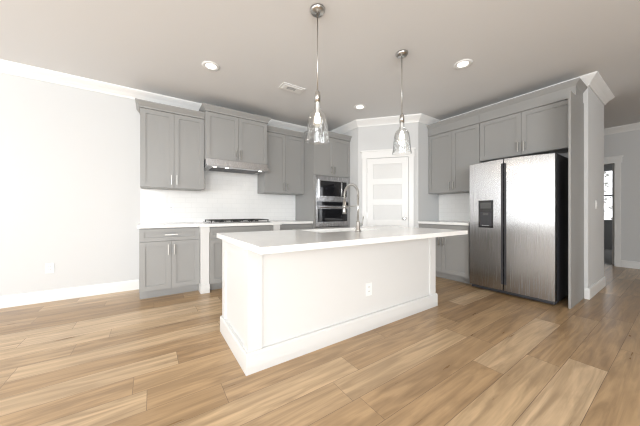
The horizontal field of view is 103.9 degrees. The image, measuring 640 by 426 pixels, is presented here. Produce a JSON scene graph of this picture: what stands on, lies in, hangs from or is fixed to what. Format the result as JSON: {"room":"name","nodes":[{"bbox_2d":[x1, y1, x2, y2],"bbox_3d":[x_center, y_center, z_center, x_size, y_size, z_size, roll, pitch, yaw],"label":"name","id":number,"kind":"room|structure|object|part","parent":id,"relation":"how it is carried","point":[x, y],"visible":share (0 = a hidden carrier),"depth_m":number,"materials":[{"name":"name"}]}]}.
{"room":"kitchen","nodes":[
{"label":"kitchen","id":0,"kind":"room"},
{"bbox_2d":[0,264,639,425],"bbox_3d":[2.620,1.100,1.769,15.640,0.060,8.840,0,0,-34],"label":"floor","id":1,"kind":"structure","parent":0,"point":[463,354],"depth_m":1.73,"materials":[{"name":"brown wood"}]},
{"bbox_2d":[139,227,202,298],"bbox_3d":[-2.056,0.633,3.428,0.659,0.874,0.618,0,0,-34],"label":"base cabinet","id":2,"kind":"object","parent":1,"relation":"on","point":[177,260],"depth_m":3.17,"materials":[{"name":"grey wood"}]},
{"bbox_2d":[137,220,312,228],"bbox_3d":[-1.290,0.175,3.866,2.459,0.039,0.748,0,0,-34],"label":"countertop","id":3,"kind":"structure","parent":2,"relation":"on","point":[170,225],"depth_m":3.45,"materials":[{"name":"white stone"}]},
{"bbox_2d":[203,219,269,223],"bbox_3d":[-1.288,0.133,3.881,0.880,0.044,0.530,0,0,-34],"label":"cooktop","id":4,"kind":"object","parent":3,"relation":"in","point":[209,221],"visible":1,"depth_m":3.81,"materials":[{"name":"silver metal"}]},
{"bbox_2d":[203,225,274,292],"bbox_3d":[-1.293,0.633,3.888,0.920,0.874,0.708,0,0,-34],"label":"base cabinet","id":5,"kind":"object","parent":1,"relation":"on","point":[212,245],"depth_m":3.38,"materials":[{"name":"grey wood"}]},
{"bbox_2d":[275,223,311,230],"bbox_3d":[-0.579,0.633,4.423,0.659,0.874,0.618,0,0,-34],"label":"base cabinet","id":6,"kind":"object","parent":1,"relation":"on","point":[284,226],"depth_m":4.14,"materials":[{"name":"grey wood"}]},
{"bbox_2d":[295,128,351,228],"bbox_3d":[0.042,-0.182,4.788,0.877,2.505,0.708,0,0,-34],"label":"tall cabinet","id":7,"kind":"object","parent":1,"relation":"on","point":[331,158],"visible":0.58,"depth_m":4.52,"materials":[{"name":"grey wood"}]},
{"bbox_2d":[316,175,347,201],"bbox_3d":[0.245,-0.419,4.531,0.732,0.442,0.083,0,0,-34],"label":"microwave","id":8,"kind":"object","parent":7,"relation":"in","point":[328,188],"visible":0.9,"depth_m":4.50,"materials":[{"name":"silver metal"}]},
{"bbox_2d":[316,201,348,226],"bbox_3d":[0.246,0.036,4.530,0.732,0.457,0.086,0,0,-34],"label":"wall oven","id":9,"kind":"object","parent":7,"relation":"in","point":[329,214],"visible":0.85,"depth_m":4.51,"materials":[{"name":"silver metal"}]},
{"bbox_2d":[217,226,467,375],"bbox_3d":[0.300,0.630,2.437,2.240,0.880,1.100,0,0,-34],"label":"kitchen island","id":10,"kind":"object","parent":1,"relation":"on","point":[279,308],"depth_m":2.01,"materials":[{"name":"white wood"}]},
{"bbox_3d":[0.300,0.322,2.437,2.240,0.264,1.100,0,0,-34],"label":"kitchen island top","id":11,"kind":"part","parent":10,"relation":"part of","materials":[{"name":"white stone"}]},
{"bbox_2d":[342,183,363,231],"bbox_3d":[0.340,-0.053,2.573,0.110,0.484,0.262,0,0,-34],"label":"faucet","id":12,"kind":"object","parent":10,"relation":"on","point":[358,224],"visible":1,"depth_m":2.49,"materials":[{"name":"silver metal"}]},
{"bbox_2d":[366,282,371,295],"bbox_3d":[0.448,0.705,2.289,0.072,0.116,0.008,0,0,-34],"label":"outlet","id":13,"kind":"object","parent":10,"relation":"attached to","point":[368,289],"visible":1,"depth_m":2.29,"materials":[{"name":"white plastic"}]},
{"bbox_2d":[419,224,471,283],"bbox_3d":[2.184,0.633,4.157,0.650,0.874,0.828,0,0,-34],"label":"base cabinet","id":14,"kind":"object","parent":1,"relation":"on","point":[452,257],"visible":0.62,"depth_m":3.86,"materials":[{"name":"grey wood"}]},
{"bbox_2d":[418,221,469,225],"bbox_3d":[2.187,0.175,4.153,0.648,0.039,0.838,0,0,-34],"label":"countertop","id":15,"kind":"structure","parent":14,"relation":"on","point":[466,223],"depth_m":3.99,"materials":[{"name":"white stone"}]},
{"bbox_2d":[470,153,567,304],"bbox_3d":[2.657,0.193,3.373,0.685,1.755,0.910,0,0,-34],"label":"refrigerator","id":16,"kind":"object","parent":1,"relation":"on","point":[562,227],"depth_m":3.08,"materials":[{"name":"grey metal"}]},
{"bbox_3d":[2.410,0.163,3.207,0.090,1.695,0.910,0,0,-34],"label":"refrigerator door","id":17,"kind":"part","parent":16,"relation":"part of","materials":[{"name":"silver metal"}]},
{"bbox_2d":[478,77,586,308],"bbox_3d":[2.745,-0.237,3.362,0.608,2.615,1.073,0,0,-34],"label":"tall cabinet","id":18,"kind":"object","parent":1,"relation":"on","point":[548,120],"visible":1,"depth_m":3.10,"materials":[{"name":"grey wood"}]},
{"bbox_2d":[604,249,611,264],"bbox_3d":[7.014,1.064,6.226,3.128,0.012,3.278,0,0,-34],"label":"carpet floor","id":19,"kind":"structure","parent":1,"relation":"on","point":[607,256],"depth_m":5.98,"materials":[{"name":"grey carpet"}]},
{"bbox_2d":[0,73,639,295],"bbox_3d":[2.620,-0.300,1.769,15.640,2.740,8.840,0,0,-34],"label":"wall","id":20,"kind":"structure","parent":0,"point":[70,198],"depth_m":3.19,"materials":[{"name":"grey paint"}]},
{"bbox_2d":[45,263,53,272],"bbox_3d":[-3.239,0.670,3.001,0.072,0.116,0.008,0,0,-34],"label":"outlet","id":21,"kind":"object","parent":20,"relation":"attached to","point":[49,267],"visible":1,"depth_m":3.00,"materials":[{"name":"white plastic"}]},
{"bbox_2d":[0,279,138,308],"bbox_3d":[-4.327,1.002,2.263,4.370,0.135,0.016,0,0,-34],"label":"baseboard","id":22,"kind":"structure","parent":20,"relation":"attached to","point":[22,299],"depth_m":3.07,"materials":[{"name":"white"}]},
{"bbox_2d":[0,59,331,132],"bbox_3d":[-2.905,-1.613,3.176,7.570,0.115,0.092,0,0,-34],"label":"crown molding","id":23,"kind":"structure","parent":20,"relation":"attached to","point":[7,67],"depth_m":3.21,"materials":[{"name":"white wood"}]},
{"bbox_2d":[135,98,204,190],"bbox_3d":[-2.100,-0.882,3.537,0.808,1.105,0.388,0,0,-34],"label":"upper cabinet","id":24,"kind":"object","parent":20,"relation":"attached to","point":[171,147],"visible":1,"depth_m":3.41,"materials":[{"name":"grey wood"}]},
{"bbox_2d":[141,171,294,222],"bbox_3d":[-1.489,-0.268,4.180,2.439,0.845,0.008,0,0,-34],"label":"backsplash","id":25,"kind":"structure","parent":20,"relation":"attached to","point":[223,195],"depth_m":4.08,"materials":[{"name":"tile"}]},
{"bbox_2d":[168,205,173,212],"bbox_3d":[-2.197,-0.050,3.692,0.072,0.116,0.008,0,0,-34],"label":"outlet","id":26,"kind":"object","parent":25,"relation":"attached to","point":[170,208],"visible":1,"depth_m":3.69,"materials":[{"name":"white plastic"}]},
{"bbox_2d":[199,103,270,164],"bbox_3d":[-1.351,-1.145,3.975,1.020,0.760,0.498,0,0,-34],"label":"upper cabinet","id":27,"kind":"object","parent":20,"relation":"attached to","point":[234,135],"visible":0.77,"depth_m":3.78,"materials":[{"name":"grey wood"}]},
{"bbox_2d":[204,158,268,174],"bbox_3d":[-1.343,-0.707,3.963,0.912,0.112,0.508,0,0,-34],"label":"range hood","id":28,"kind":"object","parent":27,"relation":"attached to","point":[218,165],"visible":0.96,"depth_m":3.83,"materials":[{"name":"silver metal"}]},
{"bbox_2d":[258,125,304,194],"bbox_3d":[-0.685,-0.882,4.491,0.756,1.105,0.388,0,0,-34],"label":"upper cabinet","id":29,"kind":"object","parent":20,"relation":"attached to","point":[284,175],"visible":0.9,"depth_m":4.36,"materials":[{"name":"grey wood"}]},
{"bbox_2d":[367,157,407,226],"bbox_3d":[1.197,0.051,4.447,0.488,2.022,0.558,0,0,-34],"label":"pantry door","id":30,"kind":"structure","parent":20,"relation":"in","point":[387,191],"depth_m":4.45,"materials":[{"name":"white wood"}]},
{"bbox_2d":[361,147,415,226],"bbox_3d":[1.195,-0.022,4.446,0.940,2.185,0.038,0,0,15],"label":"door frame","id":31,"kind":"structure","parent":20,"relation":"attached to","point":[372,154],"depth_m":4.44,"materials":[{"name":"white wood"}]},
{"bbox_2d":[416,113,439,124],"bbox_3d":[1.920,-1.613,4.425,0.552,0.115,0.092,0,0,-34],"label":"crown molding","id":32,"kind":"structure","parent":20,"relation":"attached to","point":[421,118],"depth_m":4.37,"materials":[{"name":"white wood"}]},
{"bbox_2d":[439,193,469,220],"bbox_3d":[2.450,-0.087,4.337,0.008,0.483,0.829,0,0,-34],"label":"backsplash","id":33,"kind":"structure","parent":20,"relation":"attached to","point":[452,207],"depth_m":4.43,"materials":[{"name":"tile"}]},
{"bbox_2d":[427,109,483,193],"bbox_3d":[2.298,-0.938,4.222,0.388,1.215,0.848,0,0,-34],"label":"upper cabinet","id":34,"kind":"object","parent":20,"relation":"attached to","point":[453,149],"visible":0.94,"depth_m":4.12,"materials":[{"name":"grey wood"}]},
{"bbox_2d":[440,71,599,120],"bbox_3d":[2.749,-1.613,3.821,0.092,0.115,2.022,0,0,-34],"label":"crown molding","id":35,"kind":"structure","parent":20,"relation":"attached to","point":[590,79],"depth_m":3.08,"materials":[{"name":"white wood"}]},
{"bbox_2d":[584,276,605,299],"bbox_3d":[3.701,1.002,3.362,1.006,0.135,0.046,0,0,-34],"label":"baseboard","id":36,"kind":"structure","parent":20,"relation":"attached to","point":[589,292],"depth_m":3.23,"materials":[{"name":"white wood"}]},
{"bbox_2d":[589,75,614,104],"bbox_3d":[3.737,-1.613,3.323,0.990,0.115,0.092,0,0,-34],"label":"crown molding","id":37,"kind":"structure","parent":20,"relation":"attached to","point":[597,85],"depth_m":3.35,"materials":[{"name":"white wood"}]},
{"bbox_2d":[604,171,611,219],"bbox_3d":[8.351,-0.480,7.078,0.040,1.400,1.300,0,0,-34],"label":"room window","id":38,"kind":"structure","parent":20,"relation":"in","point":[607,195],"depth_m":7.19,"materials":[{"name":"white glass"}]},
{"bbox_2d":[612,165,613,264],"bbox_3d":[6.236,0.049,5.281,0.783,2.018,0.101,0,0,-34],"label":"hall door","id":39,"kind":"structure","parent":20,"relation":"in","point":[612,214],"depth_m":5.06,"materials":[{"name":"white"}]},
{"bbox_2d":[604,155,622,266],"bbox_3d":[5.644,-0.018,5.320,0.154,2.175,1.030,0,0,-34],"label":"door frame","id":40,"kind":"structure","parent":20,"relation":"attached to","point":[616,160],"depth_m":4.92,"materials":[{"name":"white wood"}]},
{"bbox_2d":[604,123,639,134],"bbox_3d":[6.238,-1.613,4.280,0.092,0.115,8.480,0,0,-34],"label":"crown molding","id":41,"kind":"structure","parent":20,"relation":"attached to","point":[635,126],"depth_m":4.85,"materials":[{"name":"white wood"}]},
{"bbox_2d":[621,260,639,268],"bbox_3d":[7.283,1.002,2.797,0.016,0.135,5.035,0,0,-34],"label":"baseboard","id":42,"kind":"structure","parent":20,"relation":"attached to","point":[627,264],"depth_m":4.79,"materials":[{"name":"white"}]},
{"bbox_2d":[0,0,639,130],"bbox_3d":[2.620,-1.700,1.769,15.640,0.060,8.840,0,0,-34],"label":"ceiling","id":43,"kind":"structure","parent":0,"point":[259,52],"depth_m":2.57,"materials":[{"name":"white paint"}]},
{"bbox_2d":[202,61,219,70],"bbox_3d":[-1.246,-1.665,2.861,0.190,0.010,0.190,0,0,-34],"label":"recessed light","id":44,"kind":"object","parent":43,"relation":"in","point":[210,65],"visible":1,"depth_m":2.86,"materials":[{"name":"white"}]},
{"bbox_2d":[278,82,304,93],"bbox_3d":[-0.375,-1.661,3.368,0.320,0.018,0.170,0,0,-34],"label":"ceiling vent","id":45,"kind":"object","parent":43,"relation":"in","point":[291,88],"visible":1,"depth_m":3.35,"materials":[{"name":"white metal"}]},
{"bbox_2d":[305,3,329,144],"bbox_3d":[-0.021,-1.125,2.064,0.202,1.087,0.202,0,0,-34],"label":"pendant light","id":46,"kind":"object","parent":43,"relation":"hanging from","point":[317,10],"visible":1,"depth_m":2.05,"materials":[{"name":"silver metal"}]},
{"bbox_2d":[354,104,365,109],"bbox_3d":[0.635,-1.665,3.977,0.190,0.010,0.190,0,0,-34],"label":"recessed light","id":47,"kind":"object","parent":43,"relation":"in","point":[359,107],"visible":1,"depth_m":3.98,"materials":[{"name":"white"}]},
{"bbox_2d":[392,50,411,155],"bbox_3d":[0.861,-1.143,2.634,0.202,1.052,0.202,0,0,-34],"label":"pendant light","id":48,"kind":"object","parent":43,"relation":"hanging from","point":[401,54],"visible":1,"depth_m":2.62,"materials":[{"name":"clear glass"}]},
{"bbox_2d":[453,59,472,68],"bbox_3d":[1.611,-1.665,2.823,0.190,0.010,0.190,0,0,-34],"label":"recessed light","id":49,"kind":"object","parent":43,"relation":"in","point":[463,63],"visible":1,"depth_m":2.82,"materials":[{"name":"white"}]}
]}

